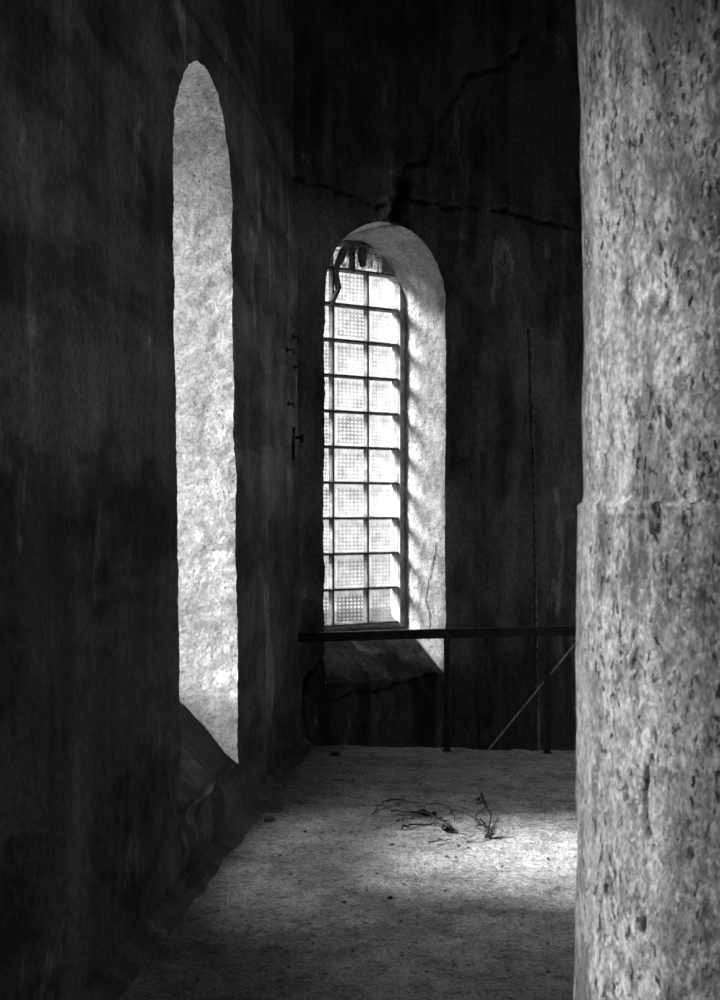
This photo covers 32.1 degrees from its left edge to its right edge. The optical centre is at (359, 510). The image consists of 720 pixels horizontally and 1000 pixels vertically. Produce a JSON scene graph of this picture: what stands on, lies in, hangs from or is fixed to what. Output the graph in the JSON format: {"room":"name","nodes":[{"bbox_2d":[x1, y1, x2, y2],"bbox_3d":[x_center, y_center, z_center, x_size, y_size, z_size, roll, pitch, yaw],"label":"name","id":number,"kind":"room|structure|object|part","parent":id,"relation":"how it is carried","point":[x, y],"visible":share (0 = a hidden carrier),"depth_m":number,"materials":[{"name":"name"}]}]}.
{"room":"old church interior","nodes":[
{"label":"old church interior","id":0,"kind":"room"},
{"bbox_2d":[0,0,302,999],"bbox_3d":[-1.267,-0.690,2.968,0.603,8.026,11.653,0,0,6],"label":"wall","id":1,"kind":"structure","parent":0,"point":[151,680],"depth_m":4.65,"materials":[{"name":"paint"}]},
{"bbox_2d":[73,735,314,999],"bbox_3d":[-0.782,1.582,4.863,0.162,0.097,7.507,0,0,6],"label":"baseboard","id":2,"kind":"structure","parent":1,"relation":"attached to","point":[118,971],"depth_m":5.08,"materials":[{"name":"paint"}]},
{"bbox_2d":[286,347,293,354],"bbox_3d":[-0.465,-1.042,8.148,0.079,0.047,0.028,0,0,6],"label":"peg","id":3,"kind":"object","parent":1,"relation":"attached to","point":[287,348],"visible":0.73,"depth_m":8.14,"materials":[{"name":"black metal"}]},
{"bbox_2d":[292,427,303,459],"bbox_3d":[-0.425,-0.450,8.365,0.098,0.220,0.040,0,0,6],"label":"bracket","id":4,"kind":"object","parent":1,"relation":"attached to","point":[301,437],"visible":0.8,"depth_m":8.35,"materials":[{"name":"black metal"}]},
{"bbox_3d":[-0.453,-0.450,8.368,0.040,0.220,0.040,0,0,6],"label":"mounting plate","id":5,"kind":"part","parent":4,"relation":"part of","materials":[{"name":"black metal"}]},
{"bbox_2d":[118,745,576,999],"bbox_3d":[1.697,2.404,4.593,5.620,1.611,15.700,0,0,6],"label":"floor","id":6,"kind":"structure","parent":0,"point":[234,952],"depth_m":5.31,"materials":[{"name":"concrete"}]},
{"bbox_2d":[264,815,274,821],"bbox_3d":[-0.471,1.596,6.493,0.056,0.030,0.047,0,0,-17],"label":"fragment","id":7,"kind":"object","parent":6,"relation":"on","point":[269,818],"visible":1,"depth_m":6.47,"materials":[{"name":"grey stone"}]},
{"bbox_2d":[330,752,340,755],"bbox_3d":[-0.164,1.597,8.217,0.072,0.026,0.058,0,0,16],"label":"chip","id":8,"kind":"object","parent":6,"relation":"on","point":[332,753],"visible":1,"depth_m":8.20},
{"bbox_2d":[371,798,454,842],"bbox_3d":[0.270,1.595,6.464,0.451,0.034,0.870,0,0,6],"label":"twig tangle","id":9,"kind":"object","parent":6,"relation":"on","point":[447,828],"visible":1,"depth_m":6.53,"materials":[{"name":"black plant"}]},
{"bbox_2d":[298,625,575,753],"bbox_3d":[1.092,1.171,8.351,3.037,0.906,0.080,0,0,6],"label":"railing","id":10,"kind":"object","parent":6,"relation":"on","point":[546,631],"visible":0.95,"depth_m":8.38,"materials":[{"name":"black metal"}]},
{"bbox_3d":[1.091,0.804,8.341,3.037,0.172,0.050,0,0,6],"label":"rail","id":11,"kind":"part","parent":10,"relation":"part of","materials":[{"name":"black metal"}]},
{"bbox_3d":[0.584,1.232,8.396,0.060,0.768,0.060,0,0,6],"label":"post","id":12,"kind":"part","parent":10,"relation":"part of","materials":[{"name":"black metal"}]},
{"bbox_3d":[1.248,1.220,8.324,0.060,0.793,0.060,0,0,6],"label":"post","id":13,"kind":"part","parent":10,"relation":"part of","materials":[{"name":"black metal"}]},
{"bbox_2d":[472,792,494,837],"bbox_3d":[0.643,1.575,6.496,0.127,0.080,0.730,0,0,6],"label":"sprig","id":14,"kind":"object","parent":6,"relation":"on","point":[487,835],"visible":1,"depth_m":6.38,"materials":[{"name":"black plant"}]},
{"bbox_3d":[0.642,1.588,6.499,0.087,0.053,0.701,0,0,6],"label":"stem","id":15,"kind":"part","parent":14,"relation":"part of","materials":[{"name":"black plant"}]},
{"bbox_2d":[573,0,719,999],"bbox_3d":[0.921,-1.480,2.738,0.905,6.180,0.900,0,0,6],"label":"column","id":16,"kind":"structure","parent":6,"relation":"on","point":[647,651],"depth_m":2.48,"materials":[{"name":"stone"}]},
{"bbox_2d":[292,0,583,750],"bbox_3d":[1.262,-0.690,10.092,4.748,8.012,0.663,0,0,-34],"label":"wall","id":17,"kind":"structure","parent":0,"point":[441,137],"depth_m":9.43,"materials":[{"name":"paint"}]},
{"bbox_2d":[323,240,406,630],"bbox_3d":[-0.081,-0.571,9.412,1.012,3.038,0.148,0,0,-34],"label":"window","id":18,"kind":"structure","parent":17,"relation":"in","point":[352,250],"depth_m":9.46,"materials":[{"name":"clear glass"}]},
{"bbox_2d":[527,329,539,750],"bbox_3d":[1.371,0.905,9.745,0.171,4.631,0.041,0,0,-40],"label":"pipe","id":19,"kind":"object","parent":17,"relation":"attached to","point":[528,330],"visible":0.76,"depth_m":9.71,"materials":[{"name":"black metal"}]}
]}

